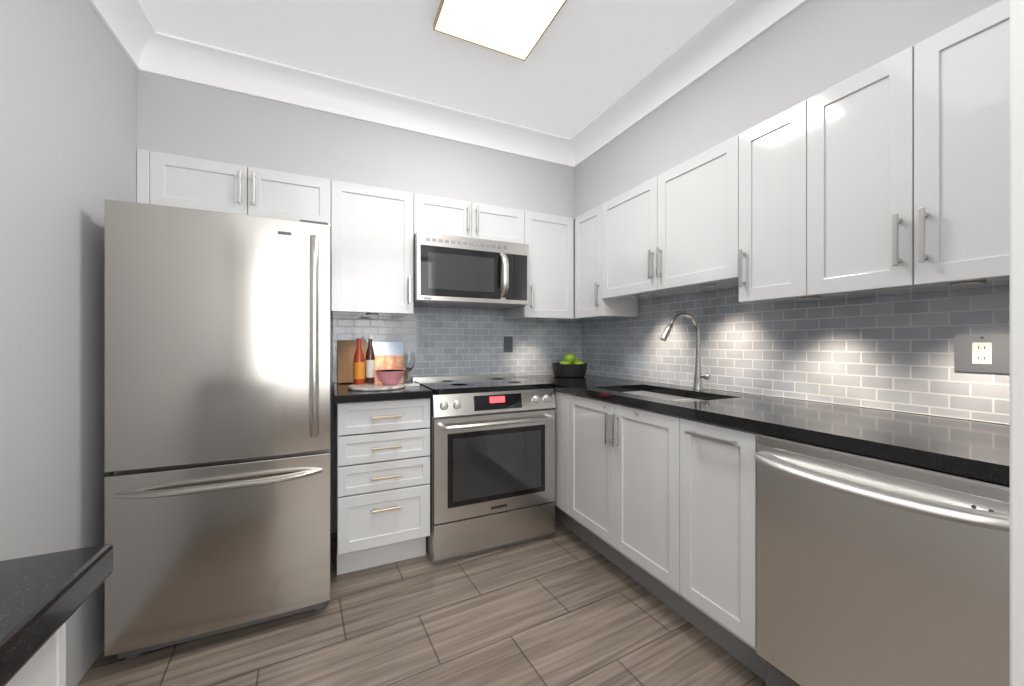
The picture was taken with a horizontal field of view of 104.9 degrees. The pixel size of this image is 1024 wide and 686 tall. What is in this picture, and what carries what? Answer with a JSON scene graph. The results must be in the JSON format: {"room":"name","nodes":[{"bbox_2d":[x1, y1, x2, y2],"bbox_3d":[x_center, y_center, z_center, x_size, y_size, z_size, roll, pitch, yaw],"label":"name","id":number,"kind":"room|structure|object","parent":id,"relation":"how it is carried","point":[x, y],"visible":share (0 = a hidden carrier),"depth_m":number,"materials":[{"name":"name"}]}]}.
{"room":"kitchen","nodes":[
{"label":"kitchen","id":0,"kind":"room"},
{"bbox_2d":[0,0,136,685],"bbox_3d":[-0.863,-0.100,-0.208,0.120,2.620,5.150,0,0,-25],"label":"wall","id":1,"kind":"structure","parent":0,"point":[68,118],"depth_m":1.30,"materials":[{"name":"white paint"}]},
{"bbox_2d":[88,0,159,74],"bbox_3d":[-0.688,-1.339,-0.324,0.100,0.142,4.792,0,0,-25],"label":"crown molding","id":2,"kind":"structure","parent":1,"relation":"attached to","point":[127,21],"depth_m":1.70,"materials":[{"name":"white"}]},
{"bbox_2d":[156,32,578,167],"bbox_3d":[-0.570,-1.339,2.318,2.298,0.142,0.100,0,0,-25],"label":"crown molding","id":3,"kind":"structure","parent":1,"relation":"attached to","point":[183,59],"depth_m":2.16,"materials":[{"name":"white"}]},
{"bbox_2d":[137,70,572,217],"bbox_3d":[-0.579,-1.155,2.566,2.730,0.510,0.358,0,0,-25],"label":"wall","id":4,"kind":"structure","parent":0,"point":[178,117],"depth_m":2.17,"materials":[{"name":"grey paint"}]},
{"bbox_2d":[77,519,765,685],"bbox_3d":[0.430,1.240,0.392,2.970,0.060,5.390,0,0,-25],"label":"floor","id":5,"kind":"structure","parent":0,"point":[562,605],"depth_m":1.62,"materials":[{"name":"tile"}]},
{"bbox_2d":[5,622,65,685],"bbox_3d":[-0.655,0.754,0.108,0.518,0.912,0.580,0,0,-25],"label":"base cabinet","id":6,"kind":"object","parent":5,"relation":"on","point":[45,665],"depth_m":0.42,"materials":[{"name":"white wood"}]},
{"bbox_2d":[0,544,112,685],"bbox_3d":[-0.281,0.275,-0.651,0.558,0.040,2.295,0,0,-25],"label":"countertop","id":7,"kind":"structure","parent":6,"relation":"on","point":[44,598],"depth_m":0.41,"materials":[{"name":"black stone"}]},
{"bbox_2d":[105,199,329,659],"bbox_3d":[-1.286,0.338,1.899,0.742,1.745,0.871,0,0,-25],"label":"fridge","id":8,"kind":"object","parent":5,"relation":"on","point":[217,418],"visible":1,"depth_m":1.55,"materials":[{"name":"silver metal"}]},
{"bbox_2d":[335,398,429,574],"bbox_3d":[-0.777,0.754,2.309,0.465,0.912,0.652,0,0,-25],"label":"drawers","id":9,"kind":"object","parent":5,"relation":"on","point":[382,478],"visible":0.98,"depth_m":2.05,"materials":[{"name":"white wood"}]},
{"bbox_2d":[333,380,432,402],"bbox_3d":[-0.782,0.275,2.310,0.483,0.040,0.648,0,0,-25],"label":"countertop","id":10,"kind":"structure","parent":9,"relation":"on","point":[343,393],"depth_m":2.04,"materials":[{"name":"black stone"}]},
{"bbox_2d":[337,340,365,382],"bbox_3d":[-1.019,0.117,2.504,0.170,0.269,0.050,0,0,-25],"label":"cutting board","id":11,"kind":"object","parent":10,"relation":"on","point":[346,349],"visible":0.67,"depth_m":2.48,"materials":[{"name":"brown wood"}]},
{"bbox_2d":[348,382,419,390],"bbox_3d":[-0.728,0.246,2.247,0.388,0.016,0.306,0,0,-25],"label":"serving board","id":12,"kind":"object","parent":10,"relation":"on","point":[380,386],"visible":0.92,"depth_m":2.16,"materials":[{"name":"stone"}]},
{"bbox_2d":[353,338,364,384],"bbox_3d":[-0.882,0.105,2.269,0.062,0.265,0.062,0,0,-25],"label":"sauce bottle","id":13,"kind":"object","parent":12,"relation":"on","point":[358,369],"visible":1,"depth_m":2.25,"materials":[{"name":"orange"}]},
{"bbox_2d":[365,335,374,382],"bbox_3d":[-0.840,0.095,2.333,0.054,0.285,0.054,0,0,-25],"label":"bottle","id":14,"kind":"object","parent":12,"relation":"on","point":[370,367],"visible":1,"depth_m":2.31,"materials":[{"name":"brown glass"}]},
{"bbox_2d":[375,370,404,384],"bbox_3d":[-0.697,0.198,2.251,0.164,0.080,0.164,0,0,-25],"label":"bowl","id":15,"kind":"object","parent":12,"relation":"on","point":[389,377],"visible":1,"depth_m":2.20,"materials":[{"name":"pink ceramic"}]},
{"bbox_2d":[372,342,402,382],"bbox_3d":[-0.790,0.125,2.479,0.200,0.265,0.064,0,0,-19],"label":"cookbook","id":16,"kind":"object","parent":10,"relation":"on","point":[388,355],"visible":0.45,"depth_m":2.48,"materials":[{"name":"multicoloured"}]},
{"bbox_2d":[402,352,414,382],"bbox_3d":[-0.636,0.154,2.428,0.080,0.200,0.080,0,0,-25],"label":"wine glass","id":17,"kind":"object","parent":10,"relation":"on","point":[408,360],"visible":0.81,"depth_m":2.40,"materials":[{"name":"clear glass"}]},
{"bbox_2d":[412,374,555,563],"bbox_3d":[-0.192,0.722,2.527,0.761,0.977,0.694,0,0,-25],"label":"range","id":18,"kind":"object","parent":5,"relation":"on","point":[492,461],"visible":1,"depth_m":2.26,"materials":[{"name":"silver metal"}]},
{"bbox_2d":[552,390,765,681],"bbox_3d":[0.683,0.754,2.299,0.662,0.912,1.901,0,0,-25],"label":"base cabinet","id":19,"kind":"object","parent":5,"relation":"on","point":[660,506],"visible":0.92,"depth_m":1.66,"materials":[{"name":"white wood"}]},
{"bbox_2d":[754,433,1009,685],"bbox_3d":[1.180,0.755,1.157,0.686,0.909,0.581,0,0,-25],"label":"dishwasher","id":20,"kind":"object","parent":5,"relation":"on","point":[872,571],"visible":0.96,"depth_m":1.02,"materials":[{"name":"silver metal"}]},
{"bbox_2d":[139,0,732,138],"bbox_3d":[0.430,-1.440,0.392,2.970,0.060,5.390,0,0,-25],"label":"ceiling","id":21,"kind":"structure","parent":0,"point":[582,65],"depth_m":1.88,"materials":[{"name":"white paint"}]},
{"bbox_2d":[433,0,566,60],"bbox_3d":[-0.047,-1.394,1.625,0.453,0.028,0.453,0,0,-25],"label":"recessed light","id":22,"kind":"object","parent":21,"relation":"in","point":[517,29],"visible":0.96,"depth_m":1.70,"materials":[{"name":"white plastic"}]},
{"bbox_2d":[568,0,807,163],"bbox_3d":[0.879,-1.339,1.807,0.100,0.142,2.022,0,0,-25],"label":"crown molding","id":23,"kind":"structure","parent":21,"relation":"attached to","point":[730,29],"depth_m":1.91,"materials":[{"name":"white"}]},
{"bbox_2d":[330,241,553,533],"bbox_3d":[-0.680,-0.100,2.783,2.970,2.620,0.120,0,0,-25],"label":"wall","id":24,"kind":"structure","parent":0,"point":[332,474],"depth_m":2.50,"materials":[{"name":"white paint"}]},
{"bbox_2d":[137,149,330,240],"bbox_3d":[-1.433,-0.770,2.136,0.816,0.260,0.389,0,0,-25],"label":"upper cabinet","id":25,"kind":"object","parent":24,"relation":"attached to","point":[164,179],"visible":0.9,"depth_m":1.97,"materials":[{"name":"white wood"}]},
{"bbox_2d":[331,180,413,316],"bbox_3d":[-0.858,-0.535,2.402,0.450,0.731,0.389,0,0,-25],"label":"upper cabinet","id":26,"kind":"object","parent":24,"relation":"attached to","point":[372,250],"visible":1,"depth_m":2.26,"materials":[{"name":"white wood"}]},
{"bbox_2d":[333,307,580,382],"bbox_3d":[-0.279,-0.188,2.898,1.894,0.884,0.008,0,0,-25],"label":"tiles","id":27,"kind":"structure","parent":24,"relation":"attached to","point":[446,342],"depth_m":2.87,"materials":[{"name":"grey tile"}]},
{"bbox_2d":[504,336,512,351],"bbox_3d":[-0.029,0.010,3.007,0.074,0.120,0.009,0,0,-25],"label":"electrical outlet","id":28,"kind":"object","parent":27,"relation":"attached to","point":[508,343],"visible":1,"depth_m":3.00,"materials":[{"name":"grey plastic"}]},
{"bbox_2d":[414,193,523,243],"bbox_3d":[-0.318,-0.775,2.653,0.742,0.250,0.389,0,0,-25],"label":"upper cabinet","id":29,"kind":"object","parent":24,"relation":"attached to","point":[442,215],"visible":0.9,"depth_m":2.49,"materials":[{"name":"white wood"}]},
{"bbox_2d":[414,231,528,309],"bbox_3d":[-0.300,-0.446,2.604,0.727,0.404,0.498,0,0,-25],"label":"over-the-range microwave","id":30,"kind":"object","parent":29,"relation":"attached to","point":[455,272],"visible":1,"depth_m":2.42,"materials":[{"name":"silver metal"}]},
{"bbox_2d":[504,211,573,320],"bbox_3d":[0.198,-0.535,2.893,0.396,0.731,0.389,0,0,-25],"label":"upper cabinet","id":31,"kind":"object","parent":24,"relation":"attached to","point":[549,239],"visible":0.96,"depth_m":2.76,"materials":[{"name":"white wood"}]},
{"bbox_2d":[573,0,1000,218],"bbox_3d":[1.043,-1.155,1.943,0.312,0.510,2.130,0,0,-25],"label":"wall","id":32,"kind":"structure","parent":0,"point":[808,49],"depth_m":1.60,"materials":[{"name":"grey paint"}]},
{"bbox_2d":[590,374,1006,424],"bbox_3d":[1.722,-0.100,0.992,0.120,2.620,5.150,0,0,-25],"label":"wall","id":33,"kind":"structure","parent":0,"point":[832,403],"depth_m":1.61,"materials":[{"name":"white paint"}]},
{"bbox_2d":[553,204,637,321],"bbox_3d":[0.563,-0.537,2.906,0.344,0.725,0.672,0,0,-25],"label":"upper cabinet","id":34,"kind":"object","parent":33,"relation":"attached to","point":[590,304],"visible":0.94,"depth_m":2.66,"materials":[{"name":"white wood"}]},
{"bbox_2d":[602,135,738,300],"bbox_3d":[0.901,-0.590,2.176,0.344,0.621,0.937,0,0,-25],"label":"upper cabinet","id":35,"kind":"object","parent":33,"relation":"attached to","point":[674,231],"visible":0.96,"depth_m":2.01,"materials":[{"name":"white wood"}]},
{"bbox_2d":[515,313,1009,485],"bbox_3d":[0.814,0.161,2.033,0.636,0.648,2.482,0,0,-25],"label":"countertop","id":36,"kind":"structure","parent":33,"relation":"attached to","point":[974,449],"depth_m":1.28,"materials":[{"name":"black stone"}]},
{"bbox_2d":[552,352,587,377],"bbox_3d":[0.438,0.162,2.998,0.270,0.184,0.270,0,0,-25],"label":"apple bowl","id":37,"kind":"object","parent":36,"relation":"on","point":[569,365],"visible":1,"depth_m":2.90,"materials":[{"name":"grey ceramic"}]},
{"bbox_2d":[660,313,710,389],"bbox_3d":[0.921,0.046,2.091,0.299,0.418,0.097,0,0,-25],"label":"faucet","id":38,"kind":"object","parent":36,"relation":"on","point":[698,382],"depth_m":2.14,"materials":[{"name":"silver metal"}]},
{"bbox_2d":[581,286,1009,424],"bbox_3d":[1.106,-0.028,2.169,0.008,0.564,2.484,0,0,-25],"label":"tiles","id":39,"kind":"structure","parent":33,"relation":"attached to","point":[894,353],"depth_m":1.67,"materials":[{"name":"grey tile"}]},
{"bbox_2d":[955,334,1009,373],"bbox_3d":[1.516,0.033,1.268,0.010,0.124,0.124,0,0,-25],"label":"electrical outlet","id":40,"kind":"object","parent":39,"relation":"attached to","point":[986,353],"visible":0.94,"depth_m":1.26,"materials":[{"name":"silver metal"}]},
{"bbox_2d":[738,0,1009,304],"bbox_3d":[1.281,-0.535,1.360,0.344,0.731,0.864,0,0,-25],"label":"upper cabinet","id":41,"kind":"object","parent":33,"relation":"attached to","point":[889,176],"visible":1,"depth_m":1.24,"materials":[{"name":"white wood"}]},
{"bbox_2d":[1010,0,1023,685],"bbox_3d":[1.282,-0.100,0.786,0.852,2.620,0.166,0,0,-25],"label":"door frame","id":42,"kind":"structure","parent":33,"relation":"attached to","point":[1016,342],"depth_m":0.67,"materials":[{"name":"white wood"}]}
]}

